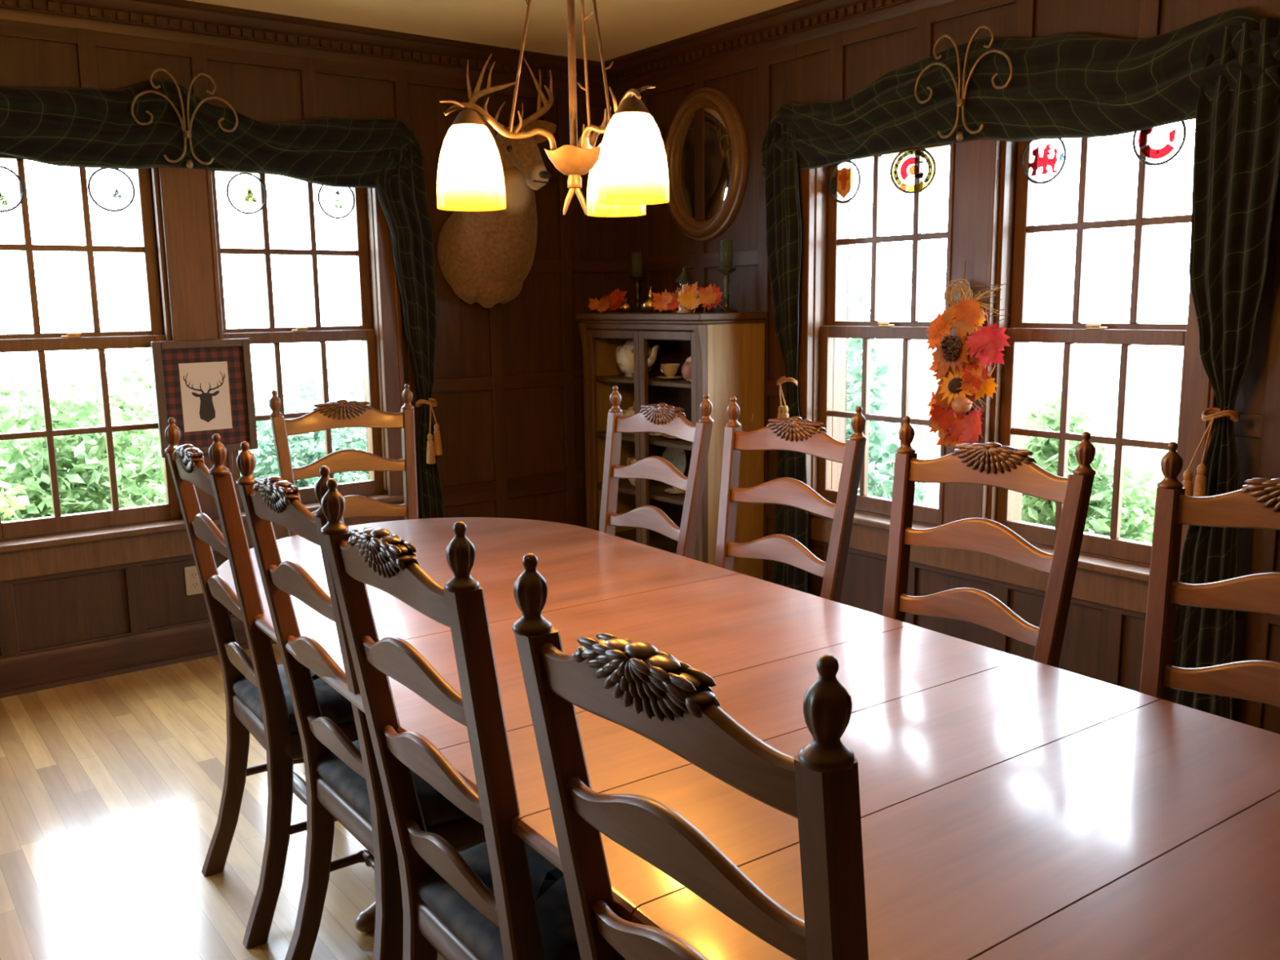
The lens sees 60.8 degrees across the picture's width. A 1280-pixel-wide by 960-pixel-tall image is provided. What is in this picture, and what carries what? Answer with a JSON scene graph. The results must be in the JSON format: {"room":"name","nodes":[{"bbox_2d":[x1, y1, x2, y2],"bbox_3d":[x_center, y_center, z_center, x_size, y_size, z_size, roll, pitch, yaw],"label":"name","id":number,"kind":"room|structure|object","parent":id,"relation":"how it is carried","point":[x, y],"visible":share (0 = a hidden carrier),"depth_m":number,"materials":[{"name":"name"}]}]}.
{"room":"dining room","nodes":[
{"label":"dining room","id":0,"kind":"room"},
{"bbox_2d":[0,643,460,959],"bbox_3d":[-0.542,1.139,1.992,5.560,0.120,5.800,-8,12,-37],"label":"floor","id":1,"kind":"structure","parent":0,"point":[111,788],"depth_m":2.89,"materials":[{"name":"brown wood"}]},
{"bbox_2d":[164,417,358,949],"bbox_3d":[-0.766,0.413,2.587,0.544,1.126,0.470,-7,11,-34],"label":"dining chair","id":2,"kind":"object","parent":1,"relation":"on","point":[259,703],"visible":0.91,"depth_m":2.39,"materials":[{"name":"brown wood"}]},
{"bbox_2d":[232,663,355,733],"bbox_3d":[-0.724,0.488,2.628,0.428,0.052,0.468,-7,11,-34],"label":"seat cushion","id":3,"kind":"object","parent":2,"relation":"on","point":[335,706],"depth_m":2.45,"materials":[{"name":"black fabric"}]},
{"bbox_2d":[268,383,417,537],"bbox_3d":[-0.809,0.297,3.297,0.470,1.126,0.544,-6,11,-28],"label":"dining chair","id":4,"kind":"object","parent":1,"relation":"on","point":[342,413],"visible":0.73,"depth_m":3.44,"materials":[{"name":"brown wood"}]},
{"bbox_2d":[235,441,485,959],"bbox_3d":[-0.425,0.483,2.129,0.544,1.126,0.470,-8,11,-36],"label":"dining chair","id":5,"kind":"object","parent":1,"relation":"on","point":[344,784],"visible":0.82,"depth_m":1.99,"materials":[{"name":"brown wood"}]},
{"bbox_2d":[315,740,470,827],"bbox_3d":[-0.384,0.558,2.172,0.428,0.052,0.468,-8,11,-36],"label":"seat cushion","id":6,"kind":"object","parent":5,"relation":"on","point":[347,788],"depth_m":2.01,"materials":[{"name":"black leather"}]},
{"bbox_2d":[320,478,581,959],"bbox_3d":[-0.131,0.554,1.670,0.544,1.126,0.470,-7,11,-35],"label":"dining chair","id":7,"kind":"object","parent":1,"relation":"on","point":[497,898],"visible":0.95,"depth_m":1.50,"materials":[{"name":"brown wood"}]},
{"bbox_2d":[416,841,581,959],"bbox_3d":[-0.090,0.629,1.712,0.428,0.052,0.468,-7,11,-35],"label":"seat cushion","id":8,"kind":"object","parent":7,"relation":"on","point":[475,937],"depth_m":1.62,"materials":[{"name":"black fabric"}]},
{"bbox_2d":[599,385,713,559],"bbox_3d":[-0.126,0.319,3.108,0.544,1.126,0.470,-8,12,-38],"label":"dining chair","id":9,"kind":"object","parent":1,"relation":"on","point":[660,418],"visible":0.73,"depth_m":3.17,"materials":[{"name":"brown wood"}]},
{"bbox_2d":[576,311,767,579],"bbox_3d":[0.125,-0.065,4.807,0.364,1.330,0.865,-8,12,-37],"label":"china cabinet","id":10,"kind":"object","parent":1,"relation":"on","point":[726,350],"visible":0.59,"depth_m":4.61,"materials":[{"name":"brown wood"}]},
{"bbox_2d":[586,297,599,312],"bbox_3d":[-0.208,-0.792,4.934,0.065,0.070,0.012,3,10,23],"label":"maple leaf","id":11,"kind":"object","parent":10,"relation":"on","point":[593,305],"visible":1,"depth_m":4.93,"materials":[{"name":"orange plant"}]},
{"bbox_2d":[590,296,611,312],"bbox_3d":[-0.177,-0.800,4.963,0.101,0.076,0.042,4,11,29],"label":"maple leaf","id":12,"kind":"object","parent":10,"relation":"on","point":[602,300],"visible":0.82,"depth_m":4.97,"materials":[{"name":"plant"}]},
{"bbox_2d":[595,298,610,312],"bbox_3d":[-0.159,-0.785,4.905,0.086,0.064,0.041,5,11,30],"label":"maple leaf","id":13,"kind":"object","parent":10,"relation":"on","point":[604,305],"visible":1,"depth_m":4.91,"materials":[{"name":"orange plant"}]},
{"bbox_2d":[604,290,618,311],"bbox_3d":[-0.129,-0.811,4.949,0.073,0.099,0.021,1,9,10],"label":"maple leaf","id":14,"kind":"object","parent":10,"relation":"on","point":[614,300],"visible":0.93,"depth_m":4.95,"materials":[{"name":"red plant"}]},
{"bbox_2d":[603,294,622,311],"bbox_3d":[-0.123,-0.810,4.989,0.096,0.084,0.045,0,9,6],"label":"maple leaf","id":15,"kind":"object","parent":10,"relation":"on","point":[616,306],"visible":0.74,"depth_m":4.98,"materials":[{"name":"red plant"}]},
{"bbox_2d":[611,287,626,302],"bbox_3d":[-0.106,-0.848,5.021,0.096,0.080,0.019,-2,9,-5],"label":"maple leaf","id":16,"kind":"object","parent":10,"relation":"on","point":[617,292],"visible":0.59,"depth_m":5.03,"materials":[{"name":"red plant"}]},
{"bbox_2d":[618,297,632,312],"bbox_3d":[-0.064,-0.786,4.896,0.059,0.067,0.059,-3,10,-15],"label":"ornament","id":17,"kind":"object","parent":10,"relation":"on","point":[624,307],"visible":0.91,"depth_m":4.88,"materials":[{"name":"brown metal"}]},
{"bbox_2d":[622,401,635,433],"bbox_3d":[-0.020,-0.285,4.958,0.128,0.139,0.190,-2,9,-6],"label":"teapot","id":18,"kind":"object","parent":10,"relation":"on","point":[629,411],"visible":0.19,"depth_m":4.93,"materials":[{"name":"beige ceramic"}]},
{"bbox_2d":[626,457,635,485],"bbox_3d":[-0.011,-0.038,4.986,0.092,0.118,0.112,-1,9,-3],"label":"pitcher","id":19,"kind":"object","parent":10,"relation":"on","point":[632,481],"visible":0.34,"depth_m":4.96,"materials":[{"name":"beige ceramic"}]},
{"bbox_2d":[615,338,658,377],"bbox_3d":[-0.013,-0.560,4.881,0.266,0.195,0.179,3,10,21],"label":"teapot","id":20,"kind":"object","parent":10,"relation":"on","point":[624,353],"visible":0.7,"depth_m":4.82,"materials":[{"name":"beige ceramic"}]},
{"bbox_2d":[628,275,645,312],"bbox_3d":[-0.011,-0.904,4.988,0.092,0.270,0.091,-8,12,-37],"label":"candlestick","id":21,"kind":"object","parent":10,"relation":"on","point":[637,309],"visible":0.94,"depth_m":4.98,"materials":[{"name":"green metal"}]},
{"bbox_2d":[598,478,684,505],"bbox_3d":[0.145,0.053,4.840,0.295,0.018,0.789,-8,12,-37],"label":"shelf","id":22,"kind":"object","parent":10,"relation":"attached to","point":[656,489],"depth_m":4.84,"materials":[{"name":"brown wood"}]},
{"bbox_2d":[595,373,691,388],"bbox_3d":[0.138,-0.434,4.761,0.295,0.018,0.789,-8,12,-37],"label":"shelf","id":23,"kind":"object","parent":10,"relation":"attached to","point":[601,379],"depth_m":4.78,"materials":[{"name":"brown wood"}]},
{"bbox_2d":[596,430,691,450],"bbox_3d":[0.141,-0.182,4.802,0.295,0.018,0.789,-8,12,-37],"label":"shelf","id":24,"kind":"object","parent":10,"relation":"attached to","point":[601,434],"depth_m":4.68,"materials":[{"name":"brown wood"}]},
{"bbox_2d":[614,528,677,554],"bbox_3d":[0.148,0.302,4.881,0.295,0.018,0.789,-8,12,-37],"label":"shelf","id":25,"kind":"object","parent":10,"relation":"attached to","point":[658,540],"depth_m":5.01,"materials":[{"name":"brown wood"}]},
{"bbox_2d":[640,285,658,312],"bbox_3d":[0.046,-0.790,4.764,0.082,0.116,0.082,-3,10,-15],"label":"ornament","id":26,"kind":"object","parent":10,"relation":"on","point":[646,304],"visible":0.76,"depth_m":4.74,"materials":[{"name":"brown metal"}]},
{"bbox_2d":[648,432,666,436],"bbox_3d":[0.085,-0.226,4.814,0.124,0.066,0.127,-8,12,-37],"label":"teacup","id":27,"kind":"object","parent":10,"relation":"on","point":[654,434],"visible":0.2,"depth_m":4.80,"materials":[{"name":"beige ceramic"}]},
{"bbox_2d":[650,288,675,311],"bbox_3d":[0.103,-0.752,4.567,0.117,0.098,0.045,2,10,16],"label":"maple leaf","id":28,"kind":"object","parent":10,"relation":"on","point":[658,297],"visible":0.63,"depth_m":4.58,"materials":[{"name":"orange plant"}]},
{"bbox_2d":[659,293,673,312],"bbox_3d":[0.114,-0.731,4.502,0.076,0.080,0.015,7,12,41],"label":"maple leaf","id":29,"kind":"object","parent":10,"relation":"on","point":[665,299],"visible":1,"depth_m":4.51,"materials":[{"name":"orange plant"}]},
{"bbox_2d":[656,363,683,379],"bbox_3d":[0.129,-0.466,4.696,0.124,0.066,0.127,-8,12,-37],"label":"teacup","id":30,"kind":"object","parent":10,"relation":"on","point":[669,370],"visible":0.99,"depth_m":4.67,"materials":[{"name":"beige ceramic"}]},
{"bbox_2d":[662,435,679,439],"bbox_3d":[0.162,-0.211,4.715,0.124,0.066,0.127,-8,12,-37],"label":"teacup","id":31,"kind":"object","parent":10,"relation":"on","point":[669,437],"visible":0.13,"depth_m":4.71,"materials":[{"name":"beige ceramic"}]},
{"bbox_2d":[666,296,680,312],"bbox_3d":[0.137,-0.718,4.461,0.051,0.069,0.074,-8,12,-37],"label":"maple leaf","id":32,"kind":"object","parent":10,"relation":"on","point":[674,303],"visible":0.93,"depth_m":4.46,"materials":[{"name":"plant"}]},
{"bbox_2d":[662,447,686,474],"bbox_3d":[0.153,-0.074,4.963,0.047,0.176,0.179,-8,12,-37],"label":"plate","id":33,"kind":"object","parent":10,"relation":"on","point":[677,457],"visible":0.51,"depth_m":4.96,"materials":[{"name":"white ceramic"}]},
{"bbox_2d":[664,486,685,493],"bbox_3d":[0.170,0.025,4.747,0.124,0.066,0.127,-8,12,-37],"label":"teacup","id":34,"kind":"object","parent":10,"relation":"on","point":[673,491],"visible":0.32,"depth_m":4.74,"materials":[{"name":"beige ceramic"}]},
{"bbox_2d":[672,486,683,492],"bbox_3d":[0.169,0.021,4.748,0.088,0.058,0.087,-8,12,-37],"label":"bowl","id":35,"kind":"object","parent":34,"relation":"on","point":[674,490],"depth_m":4.74,"materials":[{"name":"white ceramic"}]},
{"bbox_2d":[671,286,681,306],"bbox_3d":[0.170,-0.766,4.592,0.121,0.097,0.016,4,10,27],"label":"maple leaf","id":36,"kind":"object","parent":10,"relation":"on","point":[676,295],"visible":0.28,"depth_m":4.60,"materials":[{"name":"orange plant"}]},
{"bbox_2d":[675,266,693,312],"bbox_3d":[0.184,-0.789,4.523,0.074,0.188,0.073,-8,12,-37],"label":"lantern","id":37,"kind":"object","parent":10,"relation":"on","point":[683,277],"visible":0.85,"depth_m":4.51,"materials":[{"name":"beige"}]},
{"bbox_2d":[681,284,686,291],"bbox_3d":[0.184,-0.798,4.521,0.020,0.028,0.020,-8,12,-37],"label":"candle","id":38,"kind":"object","parent":37,"relation":"on","point":[684,286],"depth_m":4.51,"materials":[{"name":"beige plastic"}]},
{"bbox_2d":[676,288,695,312],"bbox_3d":[0.193,-0.725,4.406,0.088,0.092,0.052,-3,10,-15],"label":"maple leaf","id":39,"kind":"object","parent":10,"relation":"on","point":[686,300],"visible":0.99,"depth_m":4.41,"materials":[{"name":"orange plant"}]},
{"bbox_2d":[680,355,691,379],"bbox_3d":[0.229,-0.482,4.627,0.108,0.118,0.108,-8,12,-37],"label":"jar","id":40,"kind":"object","parent":10,"relation":"on","point":[686,371],"visible":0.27,"depth_m":4.59,"materials":[{"name":"pink ceramic"}]},
{"bbox_2d":[680,280,699,306],"bbox_3d":[0.209,-0.763,4.460,0.087,0.100,0.044,2,10,16],"label":"maple leaf","id":41,"kind":"object","parent":10,"relation":"on","point":[694,286],"visible":0.64,"depth_m":4.46,"materials":[{"name":"orange plant"}]},
{"bbox_2d":[686,296,701,312],"bbox_3d":[0.213,-0.711,4.393,0.055,0.074,0.079,-8,12,-37],"label":"maple leaf","id":42,"kind":"object","parent":10,"relation":"on","point":[695,304],"visible":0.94,"depth_m":4.39,"materials":[{"name":"orange plant"}]},
{"bbox_2d":[697,283,719,311],"bbox_3d":[0.272,-0.724,4.334,0.088,0.116,0.026,-2,9,-7],"label":"maple leaf","id":43,"kind":"object","parent":10,"relation":"on","point":[707,297],"visible":1,"depth_m":4.34,"materials":[{"name":"orange plant"}]},
{"bbox_2d":[697,283,726,311],"bbox_3d":[0.290,-0.733,4.368,0.121,0.114,0.020,2,10,18],"label":"maple leaf","id":44,"kind":"object","parent":10,"relation":"on","point":[715,289],"visible":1,"depth_m":4.37,"materials":[{"name":"red plant"}]},
{"bbox_2d":[715,267,737,312],"bbox_3d":[0.350,-0.826,4.420,0.092,0.290,0.091,-8,12,-37],"label":"candlestick","id":45,"kind":"object","parent":10,"relation":"on","point":[726,271],"visible":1,"depth_m":4.41,"materials":[{"name":"green metal"}]},
{"bbox_2d":[511,553,868,959],"bbox_3d":[0.211,0.631,1.176,0.544,1.126,0.470,-8,12,-36],"label":"dining chair","id":46,"kind":"object","parent":1,"relation":"on","point":[642,689],"visible":1,"depth_m":0.93,"materials":[{"name":"brown wood"}]},
{"bbox_2d":[217,517,1279,959],"bbox_3d":[-0.010,0.675,2.121,1.044,0.740,2.880,-7,11,-34],"label":"dining table","id":47,"kind":"object","parent":1,"relation":"on","point":[1013,807],"visible":0.54,"depth_m":1.50,"materials":[{"name":"brown wood"}]},
{"bbox_2d":[715,395,866,603],"bbox_3d":[0.212,0.384,2.683,0.544,1.126,0.470,-9,12,-40],"label":"dining chair","id":48,"kind":"object","parent":1,"relation":"on","point":[794,433],"visible":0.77,"depth_m":2.75,"materials":[{"name":"brown wood"}]},
{"bbox_2d":[882,415,1096,667],"bbox_3d":[0.530,0.468,2.149,0.544,1.126,0.470,-8,12,-38],"label":"dining chair","id":49,"kind":"object","parent":1,"relation":"on","point":[989,464],"visible":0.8,"depth_m":2.21,"materials":[{"name":"brown wood"}]},
{"bbox_2d":[1139,441,1279,707],"bbox_3d":[0.875,0.540,1.677,0.544,1.126,0.470,-8,12,-38],"label":"dining chair","id":50,"kind":"object","parent":1,"relation":"on","point":[1256,505],"visible":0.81,"depth_m":1.85,"materials":[{"name":"brown wood"}]},
{"bbox_2d":[0,18,608,659],"bbox_3d":[-2.247,-0.479,3.938,5.200,2.488,0.222,-8,12,-37],"label":"wall","id":51,"kind":"structure","parent":0,"point":[508,389],"depth_m":4.82,"materials":[{"name":"brown wood"}]},
{"bbox_2d":[0,154,183,541],"bbox_3d":[-2.125,-0.515,4.049,0.718,1.470,0.226,-8,12,-37],"label":"window","id":52,"kind":"structure","parent":51,"relation":"in","point":[153,248],"depth_m":4.07,"materials":[{"name":"brown wood"}]},
{"bbox_2d":[0,165,24,212],"bbox_3d":[-2.249,-1.042,3.818,0.161,0.203,0.010,-8,12,-37],"label":"roundel","id":53,"kind":"object","parent":52,"relation":"attached to","point":[5,202],"visible":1,"depth_m":3.84,"materials":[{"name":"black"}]},
{"bbox_2d":[87,168,135,211],"bbox_3d":[-1.958,-1.097,4.034,0.161,0.203,0.010,-8,12,-37],"label":"roundel","id":54,"kind":"object","parent":52,"relation":"attached to","point":[117,192],"visible":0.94,"depth_m":4.04,"materials":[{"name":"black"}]},
{"bbox_2d":[0,617,276,697],"bbox_3d":[-2.178,0.698,4.026,5.160,0.135,0.040,-8,12,-37],"label":"baseboard","id":55,"kind":"structure","parent":51,"relation":"attached to","point":[23,674],"depth_m":4.14,"materials":[{"name":"brown wood"}]},
{"bbox_2d":[130,67,238,168],"bbox_3d":[-1.685,-1.324,4.021,0.378,0.345,0.100,-8,12,-37],"label":"holder","id":56,"kind":"object","parent":51,"relation":"attached to","point":[186,134],"visible":1,"depth_m":3.99,"materials":[{"name":"brown metal"}]},
{"bbox_2d":[0,79,425,187],"bbox_3d":[-1.737,-1.292,3.996,2.056,0.352,0.062,-8,12,-37],"label":"curtain valance","id":57,"kind":"object","parent":56,"relation":"hanging from","point":[61,126],"visible":0.98,"depth_m":4.02,"materials":[{"name":"fabric"}]},
{"bbox_2d":[375,138,444,518],"bbox_3d":[-0.970,-0.416,4.718,0.273,2.040,0.037,-8,12,-37],"label":"drape","id":58,"kind":"object","parent":57,"relation":"hanging from","point":[403,202],"visible":0.8,"depth_m":4.66,"materials":[{"name":"fabric"}]},
{"bbox_2d":[415,398,442,464],"bbox_3d":[-0.919,-0.213,4.750,0.098,0.280,0.099,-8,12,-37],"label":"tieback","id":59,"kind":"object","parent":58,"relation":"attached to","point":[434,448],"visible":1,"depth_m":4.73,"materials":[{"name":"gold metal"}]},
{"bbox_2d":[183,565,203,595],"bbox_3d":[-1.765,0.397,4.317,0.070,0.116,0.008,-8,12,-37],"label":"wall outlet","id":60,"kind":"object","parent":51,"relation":"attached to","point":[193,584],"visible":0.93,"depth_m":4.31,"materials":[{"name":"beige plastic"}]},
{"bbox_2d":[190,571,198,579],"bbox_3d":[-1.764,0.378,4.312,0.033,0.033,0.002,-8,12,-37],"label":"receptacle","id":61,"kind":"object","parent":60,"relation":"attached to","point":[193,575],"depth_m":4.31,"materials":[{"name":"beige plastic"}]},
{"bbox_2d":[191,581,199,589],"bbox_3d":[-1.763,0.417,4.318,0.033,0.033,0.002,-8,12,-37],"label":"receptacle","id":62,"kind":"object","parent":60,"relation":"attached to","point":[194,584],"depth_m":4.32,"materials":[{"name":"beige plastic"}]},
{"bbox_2d":[158,167,234,518],"bbox_3d":[-1.753,-0.555,4.263,0.187,1.420,0.192,-8,12,-37],"label":"trim","id":63,"kind":"structure","parent":51,"relation":"attached to","point":[186,193],"depth_m":4.14,"materials":[{"name":"brown wood"}]},
{"bbox_2d":[0,493,404,582],"bbox_3d":[-1.704,0.215,4.338,1.730,0.136,0.120,-8,12,-37],"label":"trim","id":64,"kind":"structure","parent":51,"relation":"attached to","point":[52,554],"depth_m":4.08,"materials":[{"name":"brown wood"}]},
{"bbox_2d":[151,337,257,457],"bbox_3d":[-1.678,-0.321,4.215,0.362,0.438,0.024,-8,12,-37],"label":"print","id":65,"kind":"object","parent":51,"relation":"attached to","point":[206,385],"visible":0.94,"depth_m":4.21,"materials":[{"name":"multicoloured paper"}]},
{"bbox_2d":[211,169,387,511],"bbox_3d":[-1.445,-0.607,4.560,0.719,1.470,0.226,-8,12,-37],"label":"window","id":66,"kind":"structure","parent":51,"relation":"in","point":[367,331],"depth_m":4.59,"materials":[{"name":"brown wood"}]},
{"bbox_2d":[226,172,267,214],"bbox_3d":[-1.563,-1.160,4.330,0.161,0.203,0.010,-8,12,-37],"label":"roundel","id":67,"kind":"object","parent":66,"relation":"attached to","point":[250,194],"visible":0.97,"depth_m":4.33,"materials":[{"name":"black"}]},
{"bbox_2d":[317,185,355,218],"bbox_3d":[-1.268,-1.195,4.551,0.161,0.203,0.010,-8,12,-37],"label":"roundel","id":68,"kind":"object","parent":66,"relation":"attached to","point":[337,193],"visible":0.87,"depth_m":4.55,"materials":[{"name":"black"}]},
{"bbox_2d":[0,0,604,95],"bbox_3d":[-2.201,-1.616,3.638,5.160,0.150,0.064,-8,12,-37],"label":"trim","id":69,"kind":"structure","parent":51,"relation":"attached to","point":[180,20],"depth_m":4.27,"materials":[{"name":"brown wood"}]},
{"bbox_2d":[372,187,404,496],"bbox_3d":[-1.069,-0.663,4.672,0.091,1.515,0.039,-8,12,-37],"label":"trim","id":70,"kind":"structure","parent":51,"relation":"attached to","point":[388,286],"depth_m":4.67,"materials":[{"name":"brown wood"}]},
{"bbox_2d":[436,53,556,308],"bbox_3d":[-0.575,-1.253,4.642,0.451,1.031,0.589,-7,11,-34],"label":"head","id":71,"kind":"object","parent":51,"relation":"attached to","point":[486,258],"visible":0.93,"depth_m":4.62},
{"bbox_2d":[186,0,799,62],"bbox_3d":[-0.575,-1.426,1.573,5.560,0.100,5.800,-8,12,-37],"label":"ceiling","id":72,"kind":"structure","parent":0,"point":[626,27],"depth_m":4.29,"materials":[{"name":"paint"}]},
{"bbox_2d":[437,0,669,217],"bbox_3d":[-0.100,-0.992,2.111,0.457,0.940,0.522,3,10,21],"label":"chandelier","id":73,"kind":"object","parent":72,"relation":"hanging from","point":[574,161],"visible":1,"depth_m":2.07,"materials":[{"name":"brown metal"}]},
{"bbox_2d":[604,0,1279,733],"bbox_3d":[1.601,-0.421,3.278,0.222,2.488,5.600,-8,12,-37],"label":"wall","id":74,"kind":"structure","parent":0,"point":[1101,642],"depth_m":3.96,"materials":[{"name":"brown wood"}]},
{"bbox_2d":[662,86,747,241],"bbox_3d":[0.261,-1.355,4.691,0.048,0.644,0.544,-8,12,-37],"label":"wall mirror","id":75,"kind":"object","parent":74,"relation":"attached to","point":[725,139],"visible":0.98,"depth_m":4.66,"materials":[{"name":"brown glass"}]},
{"bbox_2d":[675,107,731,221],"bbox_3d":[0.276,-1.357,4.701,0.008,0.476,0.376,-8,12,-37],"label":"mirror glass","id":76,"kind":"object","parent":75,"relation":"attached to","point":[717,142],"depth_m":4.68,"materials":[{"name":"brown"}]},
{"bbox_2d":[604,0,955,94],"bbox_3d":[1.497,-1.559,2.998,0.064,0.150,5.560,-8,12,-37],"label":"trim","id":77,"kind":"structure","parent":74,"relation":"attached to","point":[801,20],"depth_m":4.34,"materials":[{"name":"brown wood"}]},
{"bbox_2d":[797,168,814,487],"bbox_3d":[0.641,-0.629,4.325,0.039,1.515,0.091,-8,12,-37],"label":"trim","id":78,"kind":"structure","parent":74,"relation":"attached to","point":[806,176],"depth_m":4.28,"materials":[{"name":"brown wood"}]},
{"bbox_2d":[810,143,950,526],"bbox_3d":[0.971,-0.567,4.121,0.226,1.470,0.707,-8,12,-37],"label":"window","id":79,"kind":"structure","parent":74,"relation":"in","point":[831,328],"depth_m":4.25,"materials":[{"name":"brown wood"}]},
{"bbox_2d":[828,160,860,203],"bbox_3d":[0.786,-1.167,4.186,0.009,0.203,0.162,-8,12,-37],"label":"roundel","id":80,"kind":"object","parent":79,"relation":"attached to","point":[842,183],"visible":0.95,"depth_m":4.19,"materials":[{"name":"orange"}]},
{"bbox_2d":[889,146,936,193],"bbox_3d":[0.967,-1.118,3.861,0.162,0.203,0.012,4,10,24],"label":"roundel","id":81,"kind":"object","parent":79,"relation":"attached to","point":[913,170],"visible":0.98,"depth_m":3.86,"materials":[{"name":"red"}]},
{"bbox_2d":[915,260,1009,448],"bbox_3d":[1.070,-0.410,3.648,0.126,0.640,0.348,-6,11,-31],"label":"swag","id":82,"kind":"object","parent":74,"relation":"hanging from","point":[949,417],"visible":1,"depth_m":3.63,"materials":[{"name":"orange plant"}]},
{"bbox_2d":[914,25,1013,141],"bbox_3d":[1.067,-1.277,3.543,0.100,0.345,0.378,-8,12,-37],"label":"holder","id":83,"kind":"object","parent":74,"relation":"attached to","point":[960,103],"visible":1,"depth_m":3.52,"materials":[{"name":"brown metal"}]},
{"bbox_2d":[760,8,1279,177],"bbox_3d":[1.069,-1.251,3.559,0.060,0.362,1.926,-8,12,-37],"label":"curtain valance","id":84,"kind":"object","parent":83,"relation":"hanging from","point":[1069,85],"visible":0.98,"depth_m":3.36,"materials":[{"name":"fabric"}]},
{"bbox_2d":[764,121,808,593],"bbox_3d":[0.587,-0.377,4.354,0.039,2.040,0.272,-8,12,-37],"label":"drape","id":85,"kind":"object","parent":84,"relation":"hanging from","point":[783,214],"visible":0.74,"depth_m":4.31,"materials":[{"name":"fabric"}]},
{"bbox_2d":[776,376,797,417],"bbox_3d":[0.576,-0.297,4.331,0.099,0.223,0.105,-8,12,-37],"label":"tieback","id":86,"kind":"object","parent":85,"relation":"attached to","point":[783,411],"visible":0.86,"depth_m":4.30,"materials":[{"name":"gold metal"}]},
{"bbox_2d":[1168,17,1279,719],"bbox_3d":[1.609,-0.183,3.026,0.036,2.060,0.235,-8,12,-38],"label":"drape","id":87,"kind":"object","parent":84,"relation":"hanging from","point":[1237,152],"visible":0.83,"depth_m":2.98,"materials":[{"name":"fabric"}]},
{"bbox_2d":[1182,407,1239,497],"bbox_3d":[1.582,-0.037,3.038,0.135,0.325,0.082,1,9,12],"label":"tieback","id":88,"kind":"object","parent":87,"relation":"attached to","point":[1199,490],"visible":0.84,"depth_m":3.02,"materials":[{"name":"gold metal"}]},
{"bbox_2d":[937,139,1001,526],"bbox_3d":[1.183,-0.510,3.759,0.192,1.420,0.182,-8,12,-37],"label":"trim","id":89,"kind":"structure","parent":74,"relation":"attached to","point":[974,184],"depth_m":3.66,"materials":[{"name":"brown wood"}]},
{"bbox_2d":[805,511,1190,614],"bbox_3d":[1.143,0.259,3.844,0.120,0.136,1.710,-8,12,-37],"label":"trim","id":90,"kind":"structure","parent":74,"relation":"attached to","point":[1120,584],"depth_m":3.67,"materials":[{"name":"brown wood"}]},
{"bbox_2d":[986,133,1191,566],"bbox_3d":[1.482,-0.465,3.459,0.226,1.470,0.713,-8,12,-37],"label":"window","id":91,"kind":"structure","parent":74,"relation":"in","point":[1016,228],"depth_m":3.56,"materials":[{"name":"brown wood"}]},
{"bbox_2d":[1021,138,1066,184],"bbox_3d":[1.303,-1.059,3.517,0.009,0.203,0.162,-8,12,-37],"label":"roundel","id":92,"kind":"object","parent":91,"relation":"attached to","point":[1043,162],"visible":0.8,"depth_m":3.52,"materials":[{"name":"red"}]},
{"bbox_2d":[1132,120,1186,165],"bbox_3d":[1.533,-1.032,3.216,0.009,0.203,0.162,-8,12,-37],"label":"roundel","id":93,"kind":"object","parent":91,"relation":"attached to","point":[1150,153],"visible":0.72,"depth_m":3.23,"materials":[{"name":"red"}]},
{"bbox_2d":[1177,285,1217,577],"bbox_3d":[1.599,-0.438,3.084,0.039,1.515,0.091,-8,12,-37],"label":"trim","id":94,"kind":"structure","parent":74,"relation":"attached to","point":[1198,395],"depth_m":3.12,"materials":[{"name":"brown wood"}]},
{"label":"outside","id":95,"kind":"structure","parent":0,"visible":0},
{"bbox_2d":[0,350,1182,542],"bbox_3d":[1.390,-0.677,16.817,44.000,0.130,44.000,-8,12,-37],"label":"lawn","id":96,"kind":"structure","parent":95,"point":[1154,386],"depth_m":24.10,"materials":[{"name":"green plant"}]},
{"bbox_2d":[0,484,29,521],"bbox_3d":[-3.554,0.283,5.007,1.359,2.062,1.406,-8,12,-37],"label":"bush","id":97,"kind":"object","parent":96,"relation":"on","point":[16,503],"visible":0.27,"depth_m":5.32,"materials":[{"name":"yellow plant"}]},
{"bbox_2d":[0,347,166,521],"bbox_3d":[-3.338,0.087,6.354,1.672,1.917,1.264,-8,12,-37],"label":"bush","id":98,"kind":"object","parent":96,"relation":"on","point":[85,487],"visible":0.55,"depth_m":6.20,"materials":[{"name":"green plant"}]},
{"bbox_2d":[238,375,368,488],"bbox_3d":[-2.109,0.075,7.459,1.724,1.557,1.188,-8,12,-37],"label":"bush","id":99,"kind":"object","parent":96,"relation":"on","point":[265,465],"visible":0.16,"depth_m":7.22,"materials":[{"name":"green plant"}]},
{"bbox_2d":[845,292,928,504],"bbox_3d":[1.151,-0.007,6.222,1.242,2.098,1.164,-1,9,-3],"label":"bush","id":100,"kind":"object","parent":96,"relation":"on","point":[877,436],"visible":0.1,"depth_m":5.98,"materials":[{"name":"green plant"}]},
{"bbox_2d":[1021,382,1164,543],"bbox_3d":[2.341,0.273,5.826,1.062,1.623,1.050,-8,12,-37],"label":"bush","id":101,"kind":"object","parent":96,"relation":"on","point":[1036,510],"visible":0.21,"depth_m":5.53,"materials":[{"name":"green plant"}]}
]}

